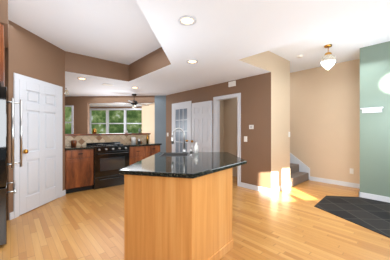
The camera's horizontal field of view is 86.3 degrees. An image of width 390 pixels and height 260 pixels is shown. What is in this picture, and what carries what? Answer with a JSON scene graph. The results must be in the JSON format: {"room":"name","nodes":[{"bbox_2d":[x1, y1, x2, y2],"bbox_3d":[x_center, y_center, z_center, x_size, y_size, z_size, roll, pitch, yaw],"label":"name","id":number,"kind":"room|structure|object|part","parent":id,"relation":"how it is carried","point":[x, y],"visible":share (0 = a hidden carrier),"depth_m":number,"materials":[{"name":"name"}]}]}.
{"room":"kitchen","nodes":[
{"label":"kitchen","id":0,"kind":"room"},
{"bbox_2d":[0,0,7,47],"bbox_3d":[0.246,-0.140,-0.985,0.900,2.840,10.200,0,0,-42],"label":"wall","id":1,"kind":"structure","parent":0,"point":[4,12],"depth_m":2.27,"materials":[{"name":"brown paint"}]},
{"bbox_2d":[5,20,64,220],"bbox_3d":[-2.664,-0.140,3.529,0.123,2.840,1.170,0,0,3],"label":"wall","id":2,"kind":"structure","parent":0,"point":[29,54],"depth_m":3.25,"materials":[{"name":"brown paint"}]},
{"bbox_2d":[13,73,62,217],"bbox_3d":[-2.590,0.225,3.510,0.026,2.110,1.000,0,0,3],"label":"door","id":3,"kind":"structure","parent":2,"relation":"attached to","point":[38,177],"depth_m":3.42,"materials":[{"name":"white wood"}]},
{"bbox_2d":[65,96,89,133],"bbox_3d":[-5.228,0.060,7.283,2.277,2.440,2.277,0,0,-42],"label":"wall","id":4,"kind":"structure","parent":0,"point":[81,104],"depth_m":7.15,"materials":[{"name":"brown paint"}]},
{"bbox_2d":[65,105,73,133],"bbox_3d":[-4.374,-0.255,7.142,0.380,1.170,0.060,0,0,3],"label":"window","id":5,"kind":"structure","parent":4,"relation":"in","point":[69,119],"depth_m":7.12,"materials":[{"name":"white"}]},
{"bbox_2d":[65,133,150,145],"bbox_3d":[-2.189,0.685,5.358,2.240,1.190,0.200,0,0,-42],"label":"backsplash","id":6,"kind":"structure","parent":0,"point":[84,139],"depth_m":5.20,"materials":[{"name":"tile"}]},
{"bbox_2d":[90,107,141,108],"bbox_3d":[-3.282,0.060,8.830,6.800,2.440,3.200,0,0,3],"label":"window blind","id":7,"kind":"structure","parent":0,"point":[110,107],"depth_m":10.38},
{"bbox_2d":[90,108,141,133],"bbox_3d":[-3.926,-0.320,10.386,2.830,1.500,0.130,0,0,3],"label":"window","id":8,"kind":"structure","parent":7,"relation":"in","point":[107,123],"depth_m":10.35,"materials":[{"name":"white wood"}]},
{"bbox_2d":[88,95,154,102],"bbox_3d":[-2.517,-1.045,7.122,2.330,0.230,0.120,0,0,3],"label":"header","id":9,"kind":"object","parent":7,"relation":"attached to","point":[110,99],"visible":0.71,"depth_m":7.07,"materials":[{"name":"paint"}]},
{"bbox_2d":[155,95,165,151],"bbox_3d":[-0.720,0.060,7.015,0.983,2.440,0.983,0,0,-42],"label":"wall","id":10,"kind":"structure","parent":0,"point":[160,100],"depth_m":6.98,"materials":[{"name":"paint"}]},
{"bbox_2d":[0,176,389,259],"bbox_3d":[-3.278,1.302,4.445,19.000,0.056,23.000,0,0,-42],"label":"floor","id":11,"kind":"structure","parent":0,"point":[291,223],"depth_m":2.76,"materials":[{"name":"brown wood"}]},
{"bbox_2d":[0,23,21,245],"bbox_3d":[-2.573,0.062,2.403,0.893,2.435,0.870,0,0,-42],"label":"fridge","id":12,"kind":"object","parent":11,"relation":"on","point":[4,164],"visible":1,"depth_m":2.27,"materials":[{"name":"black metal"}]},
{"bbox_3d":[-2.294,0.167,2.650,0.148,1.133,0.670,0,0,-42],"label":"handle","id":13,"kind":"part","parent":12,"relation":"part of","materials":[{"name":"silver metal"}]},
{"bbox_2d":[65,150,92,193],"bbox_3d":[-2.561,0.839,4.503,0.518,0.878,0.629,0,0,-42],"label":"base cabinet","id":14,"kind":"object","parent":11,"relation":"on","point":[78,168],"depth_m":4.26,"materials":[{"name":"brown wood"}]},
{"bbox_2d":[65,146,92,149],"bbox_3d":[-2.556,0.380,4.497,0.518,0.040,0.649,0,0,-42],"label":"countertop","id":15,"kind":"structure","parent":14,"relation":"on","point":[66,147],"depth_m":4.30,"materials":[{"name":"stone"}]},
{"bbox_2d":[71,128,197,152],"bbox_3d":[-1.166,0.151,4.230,1.892,0.414,3.145,0,0,-42],"label":"kitchen items","id":16,"kind":"object","parent":15,"relation":"on","point":[74,142],"depth_m":5.47,"materials":[{"name":"white ceramic"}]},
{"bbox_2d":[86,142,129,189],"bbox_3d":[-2.046,0.792,4.917,0.794,0.975,0.696,0,0,-42],"label":"range","id":17,"kind":"object","parent":11,"relation":"on","point":[110,160],"visible":0.85,"depth_m":4.66,"materials":[{"name":"black metal"}]},
{"bbox_2d":[129,146,144,165],"bbox_3d":[-1.609,0.839,5.348,0.420,0.878,0.629,0,0,-42],"label":"base cabinet","id":18,"kind":"object","parent":11,"relation":"on","point":[136,153],"depth_m":5.09,"materials":[{"name":"brown wood"}]},
{"bbox_2d":[125,142,160,145],"bbox_3d":[-1.431,0.380,5.496,0.882,0.040,0.649,0,0,-42],"label":"countertop","id":19,"kind":"structure","parent":18,"relation":"on","point":[137,144],"depth_m":5.36,"materials":[{"name":"stone"}]},
{"bbox_2d":[145,146,159,157],"bbox_3d":[-1.287,0.839,5.635,0.442,0.878,0.629,0,0,-42],"label":"base cabinet","id":20,"kind":"object","parent":11,"relation":"on","point":[149,150],"depth_m":5.37,"materials":[{"name":"brown wood"}]},
{"bbox_2d":[124,172,232,259],"bbox_3d":[-0.183,0.841,2.652,1.719,0.878,1.593,0,0,-42],"label":"kitchen island","id":21,"kind":"object","parent":11,"relation":"on","point":[177,205],"depth_m":1.84,"materials":[{"name":"brown wood"}]},
{"bbox_2d":[119,148,246,187],"bbox_3d":[-0.133,0.380,2.702,1.924,0.040,1.656,0,0,-42],"label":"island countertop","id":22,"kind":"structure","parent":21,"relation":"on","point":[156,170],"depth_m":2.05,"materials":[{"name":"black stone"}]},
{"bbox_2d":[158,152,189,156],"bbox_3d":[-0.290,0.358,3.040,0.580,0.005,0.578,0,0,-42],"label":"sink","id":23,"kind":"object","parent":22,"relation":"in","point":[169,154],"depth_m":3.02,"materials":[{"name":"metal"}]},
{"bbox_2d":[171,128,192,152],"bbox_3d":[-0.205,0.161,3.299,0.306,0.398,0.184,0,0,-42],"label":"faucet","id":24,"kind":"object","parent":22,"relation":"on","point":[172,138],"depth_m":3.29,"materials":[{"name":"silver metal"}]},
{"bbox_2d":[290,163,308,185],"bbox_3d":[1.607,0.234,6.067,0.930,2.088,2.860,0,0,-42],"label":"stairs","id":25,"kind":"structure","parent":11,"relation":"on","point":[297,176],"depth_m":5.12,"materials":[{"name":"beige carpet"}]},
{"bbox_2d":[8,0,389,72],"bbox_3d":[-3.278,-1.610,4.445,19.000,0.100,23.000,0,0,-42],"label":"ceiling","id":26,"kind":"structure","parent":0,"point":[120,31],"depth_m":3.36,"materials":[{"name":"white paint"}]},
{"bbox_2d":[321,44,335,70],"bbox_3d":[2.460,-1.319,3.842,0.244,0.479,0.244,0,0,-42],"label":"pendant light","id":27,"kind":"object","parent":26,"relation":"hanging from","point":[328,59],"visible":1,"depth_m":3.78,"materials":[{"name":"white glass"}]},
{"bbox_2d":[142,54,289,187],"bbox_3d":[-0.406,-0.140,7.062,0.730,2.840,6.900,0,0,-42],"label":"wall","id":28,"kind":"structure","parent":0,"point":[228,125],"depth_m":4.64,"materials":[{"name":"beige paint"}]},
{"bbox_2d":[269,182,290,193],"bbox_3d":[1.835,1.230,4.448,0.878,0.100,0.044,0,0,-42],"label":"baseboard","id":29,"kind":"structure","parent":28,"relation":"attached to","point":[284,186],"depth_m":4.36,"materials":[{"name":"white wood"}]},
{"bbox_2d":[166,52,273,188],"bbox_3d":[0.282,-0.140,5.646,0.120,2.840,3.870,0,0,-42],"label":"wall","id":30,"kind":"structure","parent":0,"point":[257,112],"depth_m":4.47,"materials":[{"name":"brown paint"}]},
{"bbox_2d":[172,101,191,151],"bbox_3d":[-0.423,0.220,6.337,0.018,2.120,0.960,0,0,-42],"label":"door","id":31,"kind":"structure","parent":30,"relation":"attached to","point":[182,115],"depth_m":6.29,"materials":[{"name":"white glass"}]},
{"bbox_2d":[192,101,212,151],"bbox_3d":[0.187,0.259,5.599,0.076,2.018,0.775,0,0,-42],"label":"door","id":32,"kind":"structure","parent":30,"relation":"in","point":[202,112],"depth_m":5.55,"materials":[{"name":"white wood"}]},
{"bbox_2d":[213,93,240,186],"bbox_3d":[0.797,0.220,5.053,0.138,2.120,0.840,0,0,-42],"label":"door frame","id":33,"kind":"structure","parent":30,"relation":"attached to","point":[216,123],"depth_m":5.11,"materials":[{"name":"white wood"}]},
{"bbox_2d":[228,81,235,86],"bbox_3d":[0.869,-1.080,4.877,0.025,0.120,0.200,0,0,-42],"label":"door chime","id":34,"kind":"object","parent":30,"relation":"attached to","point":[231,83],"depth_m":4.87,"materials":[{"name":"white plastic"}]},
{"bbox_2d":[240,182,268,193],"bbox_3d":[1.261,1.230,4.443,0.014,0.100,0.710,0,0,-42],"label":"baseboard","id":35,"kind":"structure","parent":30,"relation":"attached to","point":[266,190],"depth_m":4.42,"materials":[{"name":"white wood"}]},
{"bbox_2d":[65,0,389,110],"bbox_3d":[-3.539,-1.385,4.213,14.100,0.450,23.000,0,0,-42],"label":"ceiling","id":36,"kind":"structure","parent":0,"point":[221,41],"depth_m":2.73,"materials":[{"name":"white paint"}]},
{"bbox_2d":[113,94,152,107],"bbox_3d":[-2.007,-0.932,6.783,1.255,0.454,1.210,0,0,-42],"label":"fan","id":37,"kind":"object","parent":36,"relation":"hanging from","point":[134,103],"visible":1,"depth_m":6.67,"materials":[{"name":"black metal"}]},
{"bbox_2d":[178,16,195,25],"bbox_3d":[-0.082,-1.153,2.201,0.190,0.011,0.187,0,0,-42],"label":"recessed light","id":38,"kind":"object","parent":36,"relation":"in","point":[187,20],"visible":0.98,"depth_m":2.20,"materials":[{"name":"white glass"}]},
{"bbox_2d":[187,60,197,63],"bbox_3d":[-0.046,-1.153,3.516,0.190,0.011,0.187,0,0,-42],"label":"recessed light","id":39,"kind":"object","parent":36,"relation":"in","point":[192,61],"visible":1,"depth_m":3.51,"materials":[{"name":"white glass"}]},
{"bbox_2d":[290,59,359,183],"bbox_3d":[1.042,-0.140,7.532,0.120,2.840,8.120,0,0,-42],"label":"wall","id":40,"kind":"structure","parent":0,"point":[324,123],"depth_m":5.00,"materials":[{"name":"beige paint"}]},
{"bbox_2d":[290,153,309,179],"bbox_3d":[2.145,0.275,6.184,0.020,2.010,2.360,0,0,-42],"label":"trim","id":41,"kind":"structure","parent":40,"relation":"attached to","point":[303,167],"depth_m":5.46,"materials":[{"name":"white wood"}]},
{"bbox_2d":[310,176,359,188],"bbox_3d":[3.310,1.230,4.877,0.014,0.100,1.140,0,0,-42],"label":"baseboard","id":42,"kind":"structure","parent":40,"relation":"attached to","point":[317,179],"depth_m":4.88,"materials":[{"name":"white wood"}]},
{"bbox_2d":[360,41,389,196],"bbox_3d":[5.700,-0.140,1.638,0.740,2.840,6.880,0,0,-42],"label":"wall","id":43,"kind":"structure","parent":0,"point":[375,126],"depth_m":3.79,"materials":[{"name":"green paint"}]},
{"bbox_2d":[360,107,383,112],"bbox_3d":[3.233,-0.365,3.806,0.069,0.090,0.320,0,0,-42],"label":"shelf","id":44,"kind":"object","parent":43,"relation":"attached to","point":[372,110],"visible":1,"depth_m":3.80,"materials":[{"name":"white metal"}]},
{"bbox_2d":[359,191,389,202],"bbox_3d":[5.414,1.230,1.393,0.014,0.100,6.894,0,0,-42],"label":"baseboard","id":45,"kind":"structure","parent":43,"relation":"attached to","point":[364,195],"depth_m":3.79,"materials":[{"name":"white wood"}]},
{"label":"outside","id":46,"kind":"structure","parent":0,"visible":0},
{"bbox_2d":[92,110,141,133],"bbox_3d":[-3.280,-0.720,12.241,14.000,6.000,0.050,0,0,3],"label":"trees","id":47,"kind":"object","parent":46,"point":[117,116],"visible":0.14,"depth_m":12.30,"materials":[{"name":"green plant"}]}
]}

